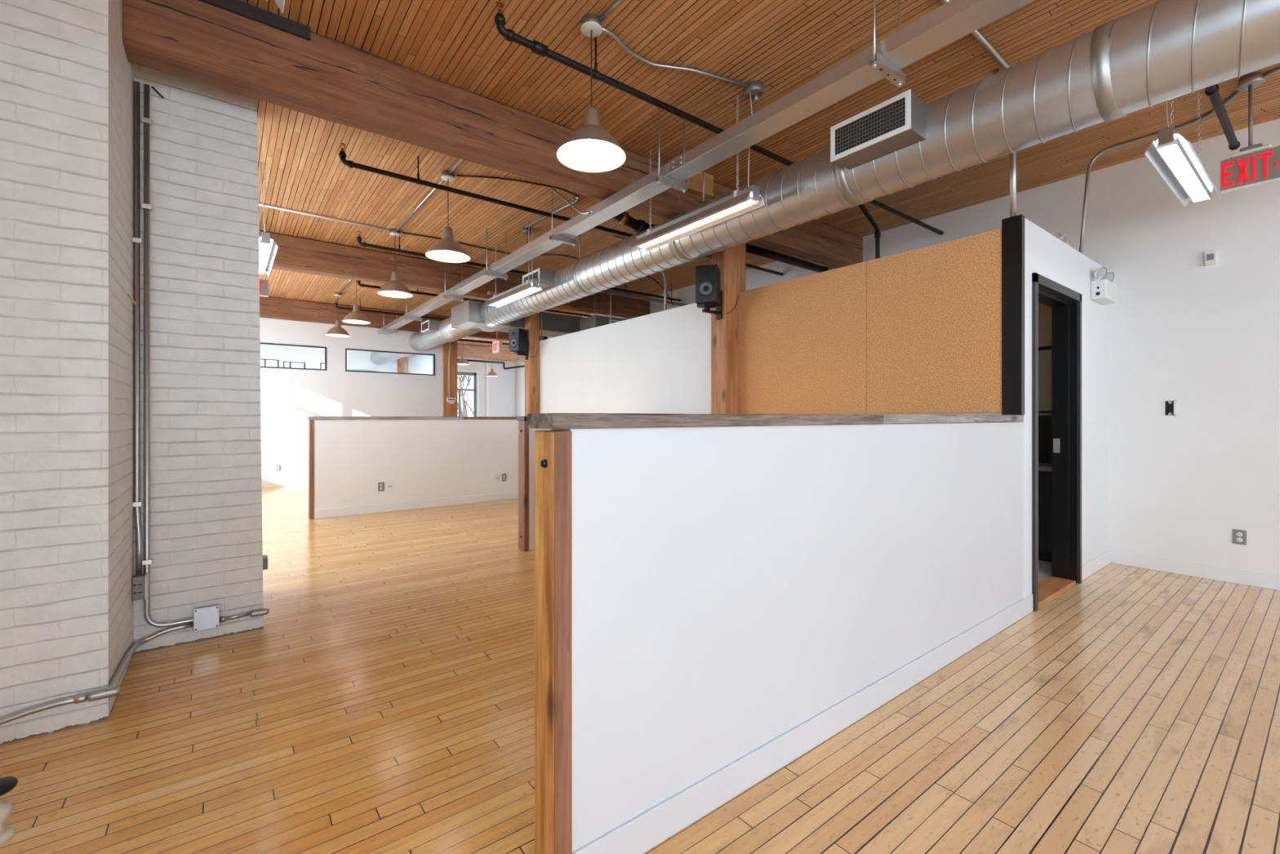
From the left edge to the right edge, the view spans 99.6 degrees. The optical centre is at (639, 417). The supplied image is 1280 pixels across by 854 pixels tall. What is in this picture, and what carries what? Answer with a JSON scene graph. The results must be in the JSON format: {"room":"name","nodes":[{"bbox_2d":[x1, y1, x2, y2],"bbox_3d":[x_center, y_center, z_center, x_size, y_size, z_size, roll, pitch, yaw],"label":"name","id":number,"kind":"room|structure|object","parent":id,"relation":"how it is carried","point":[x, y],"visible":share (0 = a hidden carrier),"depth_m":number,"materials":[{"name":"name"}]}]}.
{"room":"open-plan office","nodes":[
{"label":"open-plan office","id":0,"kind":"room"},
{"bbox_2d":[260,344,397,372],"bbox_3d":[-8.082,-0.440,12.674,4.510,3.280,0.150,0,0,-38],"label":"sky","id":1,"kind":"structure","parent":0,"point":[313,357],"depth_m":12.85,"materials":[{"name":"white paint"}]},
{"bbox_2d":[259,317,443,481],"bbox_3d":[-5.872,-0.268,9.795,4.510,2.935,0.150,0,0,-38],"label":"wall","id":2,"kind":"structure","parent":0,"point":[287,396],"depth_m":9.80,"materials":[{"name":"white paint"}]},
{"bbox_2d":[262,479,308,487],"bbox_3d":[-5.822,1.147,9.730,4.510,0.105,0.012,0,0,-38],"label":"baseboard","id":3,"kind":"structure","parent":2,"relation":"attached to","point":[298,482],"depth_m":9.44,"materials":[{"name":"white paint"}]},
{"bbox_2d":[259,342,326,370],"bbox_3d":[-6.361,-1.070,9.358,1.622,0.428,0.068,0,0,-38],"label":"window","id":4,"kind":"structure","parent":2,"relation":"in","point":[260,343],"depth_m":9.57,"materials":[{"name":"grey paint"}]},
{"bbox_2d":[345,348,435,375],"bbox_3d":[-4.833,-1.070,10.530,1.622,0.428,0.068,0,0,-38],"label":"window","id":5,"kind":"structure","parent":2,"relation":"in","point":[346,349],"depth_m":10.50,"materials":[{"name":"grey paint"}]},
{"bbox_2d":[404,354,432,373],"bbox_3d":[-6.399,-0.440,14.268,0.100,3.280,7.570,0,0,-38],"label":"wall","id":6,"kind":"structure","parent":0,"point":[414,363],"depth_m":12.51,"materials":[{"name":"white paint"}]},
{"bbox_2d":[457,357,515,417],"bbox_3d":[-6.663,-0.440,18.710,4.890,3.280,0.200,0,0,-38],"label":"wall","id":7,"kind":"structure","parent":0,"point":[501,387],"depth_m":19.69,"materials":[{"name":"white paint"}]},
{"bbox_2d":[457,371,475,416],"bbox_3d":[-6.469,-0.575,18.860,1.500,2.050,0.080,0,0,-38],"label":"window","id":8,"kind":"structure","parent":7,"relation":"in","point":[473,374],"depth_m":19.15,"materials":[{"name":"blue paint"}]},
{"bbox_2d":[457,369,479,416],"bbox_3d":[-6.400,-0.585,18.770,1.660,2.170,0.025,0,0,-38],"label":"trim","id":9,"kind":"structure","parent":7,"relation":"attached to","point":[461,371],"depth_m":19.22,"materials":[{"name":"white paint"}]},
{"bbox_2d":[485,359,488,416],"bbox_3d":[-5.497,-0.440,19.416,0.080,3.280,0.100,0,0,-38],"label":"wall","id":10,"kind":"structure","parent":0,"point":[486,363],"depth_m":19.38,"materials":[{"name":"white paint"}]},
{"bbox_2d":[515,361,524,417],"bbox_3d":[-2.290,-0.440,17.151,0.150,3.280,7.600,0,0,-38],"label":"wall","id":11,"kind":"structure","parent":0,"point":[519,372],"depth_m":19.79,"materials":[{"name":"white paint"}]},
{"bbox_2d":[457,338,509,345],"bbox_3d":[-2.828,-1.820,13.712,4.889,0.057,0.060,0,0,-38],"label":"pipe","id":12,"kind":"object","parent":11,"relation":"attached to","point":[459,340],"visible":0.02,"depth_m":12.90,"materials":[{"name":"black metal"}]},
{"bbox_2d":[539,302,711,413],"bbox_3d":[-0.322,0.019,6.711,0.100,2.362,3.840,0,0,-38],"label":"wall","id":13,"kind":"structure","parent":0,"point":[660,362],"depth_m":6.31,"materials":[{"name":"white paint"}]},
{"bbox_2d":[0,484,1279,853],"bbox_3d":[0.233,1.250,6.103,10.200,0.100,28.800,0,0,-38],"label":"floor","id":14,"kind":"structure","parent":0,"point":[383,700],"depth_m":2.02,"materials":[{"name":"brown wood"}]},
{"bbox_2d":[0,776,17,844],"bbox_3d":[-1.873,1.120,1.497,0.199,0.160,0.098,0,0,-38],"label":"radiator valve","id":15,"kind":"object","parent":14,"relation":"on","point":[7,784],"visible":1,"depth_m":1.54,"materials":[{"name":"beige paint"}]},
{"bbox_2d":[0,0,263,744],"bbox_3d":[-2.622,-0.440,2.778,1.123,3.280,1.600,0,0,-38],"label":"wall pier","id":16,"kind":"object","parent":14,"relation":"on","point":[69,617],"visible":0.77,"depth_m":2.15,"materials":[{"name":"brick"}]},
{"bbox_2d":[0,622,193,724],"bbox_3d":[-2.306,1.105,2.336,0.498,0.102,1.123,0,0,1],"label":"conduit","id":17,"kind":"object","parent":16,"relation":"attached to","point":[113,689],"visible":1,"depth_m":2.11,"materials":[{"name":"metal"}]},
{"bbox_2d":[133,80,142,574],"bbox_3d":[-2.553,-0.455,2.746,0.037,2.500,0.046,0,0,-38],"label":"conduit","id":18,"kind":"object","parent":16,"relation":"attached to","point":[137,241],"visible":1,"depth_m":2.74,"materials":[{"name":"metal"}]},
{"bbox_2d":[132,572,148,600],"bbox_3d":[-2.522,0.854,2.726,0.057,0.121,0.060,0,0,-38],"label":"outlet box","id":19,"kind":"object","parent":16,"relation":"attached to","point":[140,582],"visible":1,"depth_m":2.71,"materials":[{"name":"grey metal"}]},
{"bbox_2d":[141,84,193,627],"bbox_3d":[-2.462,-0.307,2.825,0.213,2.797,0.030,0,0,-38],"label":"conduit","id":20,"kind":"object","parent":16,"relation":"attached to","point":[146,121],"visible":0.99,"depth_m":2.77,"materials":[{"name":"metal"}]},
{"bbox_2d":[193,604,219,631],"bbox_3d":[-2.334,1.075,2.911,0.109,0.119,0.050,0,0,-38],"label":"junction box","id":21,"kind":"object","parent":16,"relation":"attached to","point":[205,617],"visible":1,"depth_m":2.89,"materials":[{"name":"metal"}]},
{"bbox_2d":[219,608,269,622],"bbox_3d":[-2.204,1.101,3.012,0.228,0.041,0.050,0,0,-29],"label":"conduit","id":22,"kind":"object","parent":16,"relation":"attached to","point":[262,611],"visible":0.99,"depth_m":3.01,"materials":[{"name":"metal"}]},
{"bbox_2d":[397,357,404,373],"bbox_3d":[-5.816,-0.440,13.146,0.140,3.279,0.140,0,0,-38],"label":"post","id":23,"kind":"object","parent":14,"relation":"on","point":[401,362],"visible":0.02,"depth_m":13.10,"materials":[{"name":"brown wood"}]},
{"bbox_2d":[306,416,523,519],"bbox_3d":[-2.829,0.593,7.289,2.834,1.214,0.150,0,0,-38],"label":"wall","id":24,"kind":"structure","parent":14,"relation":"on","point":[430,461],"depth_m":7.06,"materials":[{"name":"white paint"}]},
{"bbox_2d":[443,340,457,416],"bbox_3d":[-3.968,-0.254,11.236,0.295,2.907,0.180,0,0,-38],"label":"timber post","id":25,"kind":"object","parent":14,"relation":"on","point":[449,409],"visible":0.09,"depth_m":11.17,"materials":[{"name":"brown wood"}]},
{"bbox_2d":[448,342,450,397],"bbox_3d":[-3.928,-1.058,11.139,0.040,1.295,0.024,0,0,-38],"label":"surface raceway","id":26,"kind":"object","parent":25,"relation":"attached to","point":[449,342],"visible":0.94,"depth_m":11.13,"materials":[{"name":"beige"}]},
{"bbox_2d":[524,312,539,416],"bbox_3d":[-1.640,-0.254,8.208,0.168,2.907,0.180,0,0,-38],"label":"timber post","id":27,"kind":"object","parent":14,"relation":"on","point":[531,322],"visible":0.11,"depth_m":8.13,"materials":[{"name":"brown wood"}]},
{"bbox_2d":[509,328,528,359],"bbox_3d":[-1.796,-1.090,8.060,0.192,0.440,0.269,0,0,29],"label":"loudspeaker","id":28,"kind":"object","parent":27,"relation":"attached to","point":[518,337],"visible":1,"depth_m":7.97,"materials":[{"name":"black plastic"}]},
{"bbox_2d":[516,416,551,551],"bbox_3d":[-0.424,0.594,5.397,1.662,1.212,0.160,0,0,-38],"label":"wall","id":29,"kind":"structure","parent":14,"relation":"on","point":[526,435],"depth_m":4.88,"materials":[{"name":"white paint"}]},
{"bbox_2d":[711,243,746,413],"bbox_3d":[0.830,-0.254,5.071,0.288,2.907,0.185,0,0,-38],"label":"timber post","id":30,"kind":"object","parent":14,"relation":"on","point":[731,262],"visible":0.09,"depth_m":4.98,"materials":[{"name":"brown wood"}]},
{"bbox_2d":[695,264,722,319],"bbox_3d":[0.625,-1.121,4.869,0.206,0.443,0.279,0,0,17],"label":"loudspeaker","id":31,"kind":"object","parent":30,"relation":"attached to","point":[708,295],"visible":1,"depth_m":4.75,"materials":[{"name":"black plastic"}]},
{"bbox_2d":[527,413,1032,853],"bbox_3d":[1.072,0.592,2.380,3.342,1.216,0.139,0,0,-38],"label":"wall","id":32,"kind":"structure","parent":14,"relation":"on","point":[718,597],"depth_m":1.71,"materials":[{"name":"white paint"}]},
{"bbox_2d":[239,0,1279,361],"bbox_3d":[0.233,-2.130,6.103,10.200,0.100,28.800,0,0,-38],"label":"ceiling","id":33,"kind":"structure","parent":0,"point":[784,46],"depth_m":3.58,"materials":[{"name":"brown wood"}]},
{"bbox_2d":[259,279,268,297],"bbox_3d":[-4.622,-1.768,6.436,0.320,0.622,0.119,0,0,-38],"label":"exit sign","id":34,"kind":"object","parent":33,"relation":"hanging from","point":[264,284],"visible":0.1,"depth_m":6.50,"materials":[{"name":"beige plastic"}]},
{"bbox_2d":[257,162,278,276],"bbox_3d":[-3.424,-1.781,4.892,0.172,0.744,1.220,0,0,-38],"label":"strip light","id":35,"kind":"object","parent":33,"relation":"hanging from","point":[268,247],"visible":0.8,"depth_m":4.60,"materials":[{"name":"metal"}]},
{"bbox_2d":[266,0,284,13],"bbox_3d":[-0.955,-1.786,1.367,0.172,0.744,1.220,0,0,-38],"label":"strip light","id":36,"kind":"object","parent":33,"relation":"hanging from","point":[280,3],"visible":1,"depth_m":1.86,"materials":[{"name":"metal"}]},
{"bbox_2d":[257,203,390,231],"bbox_3d":[-3.254,-2.066,5.583,1.255,0.023,0.024,0,0,-38],"label":"conduit","id":37,"kind":"object","parent":33,"relation":"attached to","point":[259,204],"visible":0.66,"depth_m":5.55,"materials":[{"name":"white metal"}]},
{"bbox_2d":[325,292,350,337],"bbox_3d":[-5.040,-1.724,9.015,0.364,0.711,0.364,0,0,-38],"label":"pendant lamp","id":38,"kind":"object","parent":33,"relation":"hanging from","point":[337,331],"visible":1,"depth_m":8.97,"materials":[{"name":"grey metal"}]},
{"bbox_2d":[342,280,370,324],"bbox_3d":[-4.066,-1.724,7.745,0.364,0.711,0.364,0,0,-38],"label":"pendant lamp","id":39,"kind":"object","parent":33,"relation":"hanging from","point":[355,317],"visible":0.79,"depth_m":7.71,"materials":[{"name":"grey metal"}]},
{"bbox_2d":[334,298,445,319],"bbox_3d":[-3.489,-1.967,10.520,4.326,0.224,0.052,0,0,-38],"label":"pipe","id":40,"kind":"object","parent":33,"relation":"hanging from","point":[335,303],"visible":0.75,"depth_m":9.60,"materials":[{"name":"black metal"}]},
{"bbox_2d":[377,228,413,297],"bbox_3d":[-2.720,-1.724,6.005,0.364,0.711,0.364,0,0,-38],"label":"pendant lamp","id":41,"kind":"object","parent":33,"relation":"hanging from","point":[393,288],"visible":1,"depth_m":5.97,"materials":[{"name":"grey metal"}]},
{"bbox_2d":[259,296,544,341],"bbox_3d":[-3.897,-1.893,11.288,9.440,0.372,0.205,0,0,-38],"label":"ceiling beam","id":42,"kind":"structure","parent":33,"relation":"attached to","point":[274,308],"depth_m":9.80,"materials":[{"name":"brown wood"}]},
{"bbox_2d":[395,178,444,231],"bbox_3d":[-2.172,-2.066,5.298,0.022,0.021,1.670,0,0,-38],"label":"conduit","id":43,"kind":"object","parent":33,"relation":"attached to","point":[442,181],"visible":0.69,"depth_m":5.26,"materials":[{"name":"metal"}]},
{"bbox_2d":[425,170,470,262],"bbox_3d":[-1.633,-1.724,4.599,0.364,0.711,0.364,0,0,-38],"label":"pendant lamp","id":44,"kind":"object","parent":33,"relation":"hanging from","point":[446,250],"visible":1,"depth_m":4.58,"materials":[{"name":"grey metal"}]},
{"bbox_2d":[258,230,649,318],"bbox_3d":[-2.570,-1.893,7.356,6.760,0.372,0.200,0,0,-38],"label":"ceiling beam","id":45,"kind":"structure","parent":33,"relation":"attached to","point":[294,254],"depth_m":6.83,"materials":[{"name":"brown wood"}]},
{"bbox_2d":[402,231,511,253],"bbox_3d":[-2.080,-2.068,6.463,1.432,0.015,0.068,0,0,-38],"label":"cable","id":46,"kind":"object","parent":33,"relation":"attached to","point":[402,232],"visible":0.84,"depth_m":6.41,"materials":[{"name":"black plastic"}]},
{"bbox_2d":[457,337,469,364],"bbox_3d":[-4.547,-1.724,13.843,0.364,0.711,0.364,0,0,-38],"label":"pendant lamp","id":47,"kind":"object","parent":33,"relation":"hanging from","point":[462,361],"visible":0.81,"depth_m":13.80,"materials":[{"name":"grey metal"}]},
{"bbox_2d":[356,280,593,316],"bbox_3d":[-2.289,-1.967,8.957,4.326,0.224,0.052,0,0,-38],"label":"pipe","id":48,"kind":"object","parent":33,"relation":"hanging from","point":[362,285],"visible":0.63,"depth_m":8.29,"materials":[{"name":"black metal"}]},
{"bbox_2d":[457,343,524,361],"bbox_3d":[-4.438,-1.893,15.754,4.940,0.372,0.200,0,0,-38],"label":"ceiling beam","id":49,"kind":"structure","parent":33,"relation":"attached to","point":[469,351],"depth_m":15.62,"materials":[{"name":"brown wood"}]},
{"bbox_2d":[457,358,524,369],"bbox_3d":[-4.218,-1.572,16.131,4.152,0.236,0.392,0,0,-29],"label":"pipe","id":50,"kind":"object","parent":49,"relation":"attached to","point":[468,360],"visible":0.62,"depth_m":16.23,"materials":[{"name":"grey metal"}]},
{"bbox_2d":[123,0,862,268],"bbox_3d":[0.071,-1.893,4.385,6.188,0.372,0.272,0,0,-38],"label":"ceiling beam","id":51,"kind":"structure","parent":33,"relation":"attached to","point":[237,46],"depth_m":3.10,"materials":[{"name":"brown wood"}]},
{"bbox_2d":[492,331,502,353],"bbox_3d":[-2.644,-1.639,10.009,0.077,0.879,0.300,0,0,-38],"label":"exit sign","id":52,"kind":"object","parent":33,"relation":"hanging from","point":[497,344],"visible":0.95,"depth_m":9.94,"materials":[{"name":"white plastic"}]},
{"bbox_2d":[484,224,542,307],"bbox_3d":[-1.478,-1.734,6.197,0.172,0.744,1.220,0,0,-38],"label":"strip light","id":53,"kind":"object","parent":33,"relation":"hanging from","point":[531,286],"visible":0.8,"depth_m":6.07,"materials":[{"name":"metal"}]},
{"bbox_2d":[456,174,578,197],"bbox_3d":[-1.048,-2.068,4.785,1.087,0.013,0.127,0,0,-24],"label":"cable","id":54,"kind":"object","parent":33,"relation":"attached to","point":[460,175],"visible":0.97,"depth_m":4.71,"materials":[{"name":"black plastic"}]},
{"bbox_2d":[356,231,680,302],"bbox_3d":[-1.205,-1.967,7.256,4.676,0.224,0.052,0,0,-38],"label":"pipe","id":55,"kind":"object","parent":33,"relation":"hanging from","point":[358,238],"visible":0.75,"depth_m":6.53,"materials":[{"name":"black metal"}]},
{"bbox_2d":[524,195,579,227],"bbox_3d":[-0.894,-2.066,5.470,0.060,0.019,1.056,0,0,-40],"label":"conduit","id":56,"kind":"object","parent":33,"relation":"attached to","point":[577,198],"visible":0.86,"depth_m":5.41,"materials":[{"name":"metal"}]},
{"bbox_2d":[338,142,783,275],"bbox_3d":[-0.172,-1.967,5.528,5.141,0.224,0.052,0,0,-38],"label":"pipe","id":57,"kind":"object","parent":33,"relation":"hanging from","point":[342,155],"visible":0.87,"depth_m":4.51,"materials":[{"name":"black metal"}]},
{"bbox_2d":[551,304,577,311],"bbox_3d":[-1.149,-1.670,8.232,0.400,0.060,0.100,0,0,-38],"label":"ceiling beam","id":58,"kind":"structure","parent":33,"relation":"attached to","point":[566,308],"depth_m":8.21,"materials":[{"name":"brown wood"}]},
{"bbox_2d":[550,186,592,214],"bbox_3d":[-0.591,-1.849,4.578,0.026,0.468,0.749,0,0,-35],"label":"conduit","id":59,"kind":"object","parent":33,"relation":"hanging from","point":[556,192],"visible":0.98,"depth_m":4.54,"materials":[{"name":"metal"}]},
{"bbox_2d":[556,13,626,173],"bbox_3d":[-0.255,-1.724,2.837,0.364,0.711,0.364,0,0,-38],"label":"pendant lamp","id":60,"kind":"object","parent":33,"relation":"hanging from","point":[590,148],"visible":1,"depth_m":2.86,"materials":[{"name":"grey metal"}]},
{"bbox_2d":[579,293,626,331],"bbox_3d":[-0.455,-1.679,8.436,0.850,0.799,0.462,0,0,-38],"label":"vent box","id":61,"kind":"object","parent":33,"relation":"attached to","point":[594,321],"visible":0.34,"depth_m":8.14,"materials":[{"name":"grey metal"}]},
{"bbox_2d":[540,253,673,305],"bbox_3d":[-0.418,-1.885,7.419,2.420,0.379,0.353,0,0,-32],"label":"cable","id":62,"kind":"object","parent":33,"relation":"hanging from","point":[542,254],"visible":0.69,"depth_m":6.95,"materials":[{"name":"black plastic"}]},
{"bbox_2d":[597,0,623,22],"bbox_3d":[1.000,-2.066,1.310,0.061,0.019,3.861,0,0,-38],"label":"conduit","id":63,"kind":"object","parent":33,"relation":"attached to","point":[616,2],"visible":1,"depth_m":2.73,"materials":[{"name":"metal"}]},
{"bbox_2d":[611,235,666,310],"bbox_3d":[0.001,-1.542,6.417,0.815,1.083,0.032,0,0,-38],"label":"conduit","id":64,"kind":"object","parent":33,"relation":"attached to","point":[612,236],"visible":0.4,"depth_m":6.64,"materials":[{"name":"metal"}]},
{"bbox_2d":[600,283,687,306],"bbox_3d":[-0.179,-1.919,7.880,2.310,0.319,0.040,0,0,-38],"label":"rail","id":65,"kind":"object","parent":33,"relation":"hanging from","point":[611,292],"visible":0.63,"depth_m":8.02,"materials":[{"name":"grey metal"}]},
{"bbox_2d":[601,26,747,87],"bbox_3d":[0.201,-2.062,3.166,1.022,0.027,0.139,0,0,-30],"label":"conduit","id":66,"kind":"object","parent":33,"relation":"attached to","point":[613,35],"visible":0.99,"depth_m":3.18,"materials":[{"name":"metal"}]},
{"bbox_2d":[630,92,764,251],"bbox_3d":[0.352,-1.711,3.845,0.172,0.744,1.220,0,0,-38],"label":"strip light","id":67,"kind":"object","parent":33,"relation":"hanging from","point":[748,199],"visible":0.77,"depth_m":3.70,"materials":[{"name":"metal"}]},
{"bbox_2d":[377,0,1033,334],"bbox_3d":[-0.777,-1.811,4.937,0.254,0.536,13.780,0,0,-38],"label":"cable tray","id":68,"kind":"object","parent":33,"relation":"hanging from","point":[954,20],"visible":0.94,"depth_m":2.91,"materials":[{"name":"metal"}]},
{"bbox_2d":[494,0,943,235],"bbox_3d":[1.189,-1.966,4.064,4.766,0.227,0.056,0,0,-38],"label":"pipe","id":69,"kind":"object","parent":33,"relation":"hanging from","point":[540,49],"visible":0.86,"depth_m":3.04,"materials":[{"name":"black metal"}]},
{"bbox_2d":[858,204,880,258],"bbox_3d":[2.128,-1.445,5.012,0.056,0.890,0.816,0,0,34],"label":"pipe","id":70,"kind":"object","parent":69,"relation":"attached to","point":[877,233],"visible":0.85,"depth_m":5.29,"materials":[{"name":"black metal"}]},
{"bbox_2d":[744,80,763,102],"bbox_3d":[0.715,-2.034,3.392,0.112,0.089,0.111,0,0,-38],"label":"junction box","id":71,"kind":"object","parent":33,"relation":"attached to","point":[755,87],"visible":0.96,"depth_m":3.36,"materials":[{"name":"grey metal"}]},
{"bbox_2d":[370,0,1279,365],"bbox_3d":[-0.245,-1.698,7.306,3.074,0.762,17.890,0,0,-38],"label":"air duct","id":72,"kind":"object","parent":33,"relation":"hanging from","point":[1162,51],"visible":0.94,"depth_m":2.72,"materials":[{"name":"metal"}]},
{"bbox_2d":[523,272,537,283],"bbox_3d":[-1.223,-1.546,6.061,0.005,0.091,0.368,0,0,-38],"label":"grille","id":73,"kind":"object","parent":72,"relation":"attached to","point":[535,274],"depth_m":6.07,"materials":[{"name":"grey metal"}]},
{"bbox_2d":[613,211,827,272],"bbox_3d":[0.983,-1.888,5.680,3.129,0.351,0.167,0,0,-34],"label":"pipe","id":74,"kind":"object","parent":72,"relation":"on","point":[624,219],"visible":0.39,"depth_m":5.85,"materials":[{"name":"black metal"}]},
{"bbox_2d":[835,97,905,154],"bbox_3d":[1.217,-1.544,2.881,0.005,0.144,0.397,0,0,-38],"label":"grille","id":75,"kind":"object","parent":72,"relation":"attached to","point":[884,120],"depth_m":2.87,"materials":[{"name":"grey metal"}]},
{"bbox_2d":[939,0,1072,137],"bbox_3d":[2.179,-2.066,3.197,2.450,0.028,0.030,0,0,-38],"label":"conduit","id":76,"kind":"object","parent":33,"relation":"attached to","point":[976,34],"visible":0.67,"depth_m":3.01,"materials":[{"name":"metal"}]},
{"bbox_2d":[1079,66,1279,253],"bbox_3d":[4.081,-1.644,2.983,0.350,0.867,2.761,0,0,-26],"label":"conduit","id":77,"kind":"object","parent":33,"relation":"attached to","point":[1276,70],"visible":0.7,"depth_m":4.11,"materials":[{"name":"metal"}]},
{"bbox_2d":[1143,92,1222,207],"bbox_3d":[3.229,-1.781,3.193,1.220,0.744,0.172,0,0,-38],"label":"strip light","id":78,"kind":"object","parent":33,"relation":"hanging from","point":[1171,154],"visible":0.82,"depth_m":3.08,"materials":[{"name":"metal"}]},
{"bbox_2d":[1204,84,1240,150],"bbox_3d":[3.350,-1.966,3.153,1.954,0.227,0.056,0,0,-38],"label":"pipe","id":79,"kind":"object","parent":33,"relation":"hanging from","point":[1212,91],"visible":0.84,"depth_m":3.34,"materials":[{"name":"black metal"}]},
{"bbox_2d":[1220,71,1279,193],"bbox_3d":[3.748,-1.744,3.271,0.119,0.670,0.320,0,0,-38],"label":"exit sign","id":80,"kind":"object","parent":33,"relation":"hanging from","point":[1258,164],"visible":1,"depth_m":3.29,"materials":[{"name":"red plastic"}]},
{"bbox_2d":[545,118,1279,574],"bbox_3d":[4.159,-0.440,4.263,0.150,3.280,20.700,0,0,-38],"label":"wall","id":81,"kind":"structure","parent":0,"point":[1188,331],"depth_m":4.14,"materials":[{"name":"white paint"}]},
{"bbox_2d":[1164,400,1176,415],"bbox_3d":[4.114,-0.074,4.193,0.008,0.120,0.068,0,0,-38],"label":"switch box","id":82,"kind":"object","parent":81,"relation":"attached to","point":[1170,406],"visible":1,"depth_m":4.19,"materials":[{"name":"black plastic"}]},
{"bbox_2d":[1111,550,1279,590],"bbox_3d":[7.145,1.147,0.240,0.011,0.105,10.680,0,0,-38],"label":"baseboard","id":83,"kind":"structure","parent":81,"relation":"attached to","point":[1268,580],"depth_m":4.06,"materials":[{"name":"white paint"}]},
{"bbox_2d":[1204,248,1217,266],"bbox_3d":[4.233,-1.187,4.008,0.043,0.107,0.060,0,0,-38],"label":"wall sensor","id":84,"kind":"object","parent":81,"relation":"attached to","point":[1211,255],"visible":1,"depth_m":4.00,"materials":[{"name":"white plastic"}]},
{"bbox_2d":[1232,528,1246,545],"bbox_3d":[4.333,0.863,3.906,0.010,0.105,0.068,0,0,-38],"label":"wall outlet","id":85,"kind":"object","parent":81,"relation":"attached to","point":[1239,536],"visible":1,"depth_m":3.90,"materials":[{"name":"grey"}]},
{"bbox_2d":[767,217,1110,598],"bbox_3d":[2.428,-0.006,4.763,1.988,2.412,2.240,0,0,-38],"label":"wall","id":86,"kind":"structure","parent":0,"point":[1046,255],"depth_m":4.06,"materials":[{"name":"white paint"}]},
{"bbox_2d":[739,261,866,413],"bbox_3d":[1.321,-0.598,4.539,0.039,1.136,1.254,0,0,-38],"label":"cork board","id":87,"kind":"object","parent":86,"relation":"attached to","point":[803,340],"visible":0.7,"depth_m":4.45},
{"bbox_2d":[866,228,1001,413],"bbox_3d":[1.974,-0.598,3.688,0.039,1.136,0.885,0,0,-38],"label":"cork board","id":88,"kind":"object","parent":86,"relation":"attached to","point":[934,312],"visible":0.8,"depth_m":3.63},
{"bbox_2d":[1001,214,1024,414],"bbox_3d":[2.273,-0.617,3.292,0.047,1.202,0.107,0,0,-38],"label":"trim","id":89,"kind":"structure","parent":86,"relation":"attached to","point":[1012,228],"depth_m":3.27,"materials":[{"name":"black paint"}]},
{"bbox_2d":[992,68,1016,217],"bbox_3d":[2.200,-1.650,3.260,0.181,0.864,0.033,0,0,-20],"label":"conduit","id":90,"kind":"object","parent":89,"relation":"on","point":[1012,156],"visible":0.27,"depth_m":3.27,"materials":[{"name":"metal"}]},
{"bbox_2d":[1038,302,1051,415],"bbox_3d":[3.208,-0.590,5.355,0.030,1.140,2.010,0,0,-38],"label":"wall","id":91,"kind":"structure","parent":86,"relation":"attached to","point":[1044,311],"depth_m":4.82,"materials":[{"name":"beige"}]},
{"bbox_2d":[1038,346,1051,413],"bbox_3d":[3.304,-0.335,5.183,0.024,0.590,1.400,0,0,-38],"label":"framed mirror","id":92,"kind":"object","parent":91,"relation":"attached to","point":[1044,353],"visible":0.02,"depth_m":4.80,"materials":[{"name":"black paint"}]},
{"bbox_2d":[1038,415,1051,462],"bbox_3d":[3.202,0.590,5.350,0.045,1.220,2.010,0,0,-38],"label":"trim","id":93,"kind":"structure","parent":86,"relation":"attached to","point":[1044,421],"depth_m":4.80,"materials":[{"name":"black paint"}]},
{"bbox_2d":[1038,560,1051,582],"bbox_3d":[2.435,1.194,4.768,1.870,0.012,2.000,0,0,-38],"label":"trim","id":94,"kind":"structure","parent":86,"relation":"attached to","point":[1044,567],"depth_m":4.21,"materials":[{"name":"metal"}]},
{"bbox_2d":[1038,462,1051,562],"bbox_3d":[3.233,0.794,4.907,0.444,0.788,1.010,0,0,-38],"label":"vanity","id":95,"kind":"object","parent":94,"relation":"on","point":[1044,468],"visible":0.02,"depth_m":4.45,"materials":[{"name":"black paint"}]},
{"bbox_2d":[1038,462,1051,471],"bbox_3d":[3.233,0.420,4.907,0.444,0.040,1.010,0,0,-38],"label":"countertop","id":96,"kind":"structure","parent":95,"relation":"on","point":[1042,466],"depth_m":4.45,"materials":[{"name":"grey"}]},
{"bbox_2d":[1031,272,1081,611],"bbox_3d":[2.778,0.151,3.702,0.969,2.097,0.168,0,0,-38],"label":"door frame","id":97,"kind":"structure","parent":86,"relation":"in","point":[1065,303],"depth_m":3.93,"materials":[{"name":"black paint"}]},
{"bbox_2d":[1050,231,1072,247],"bbox_3d":[2.888,-1.252,3.754,0.553,0.092,0.112,0,0,-38],"label":"tuft","id":98,"kind":"object","parent":86,"relation":"on","point":[1059,236],"visible":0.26,"depth_m":3.77,"materials":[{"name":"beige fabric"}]},
{"bbox_2d":[1081,550,1111,580],"bbox_3d":[3.543,1.147,4.202,0.878,0.106,0.008,0,0,-38],"label":"baseboard","id":99,"kind":"structure","parent":86,"relation":"attached to","point":[1100,562],"depth_m":4.19,"materials":[{"name":"white paint"}]},
{"bbox_2d":[1090,266,1116,304],"bbox_3d":[3.584,-1.019,4.178,0.347,0.237,0.095,0,0,-38],"label":"emergency light","id":100,"kind":"object","parent":86,"relation":"attached to","point":[1103,291],"visible":1,"depth_m":4.10,"materials":[{"name":"white plastic"}]},
{"label":"outside","id":101,"kind":"structure","parent":0,"visible":0},
{"bbox_2d":[457,374,469,416],"bbox_3d":[-7.922,-0.592,22.656,3.234,9.606,8.785,0,0,-24],"label":"bare tree","id":102,"kind":"object","parent":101,"point":[464,405],"visible":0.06,"depth_m":23.89,"materials":[{"name":"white plant"}]},
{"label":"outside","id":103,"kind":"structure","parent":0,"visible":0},
{"bbox_2d":[457,375,473,416],"bbox_3d":[-11.422,-1.683,34.081,6.219,11.795,6.302,0,0,-38],"label":"bare tree","id":104,"kind":"object","parent":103,"point":[467,404],"visible":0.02,"depth_m":31.98,"materials":[{"name":"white plant"}]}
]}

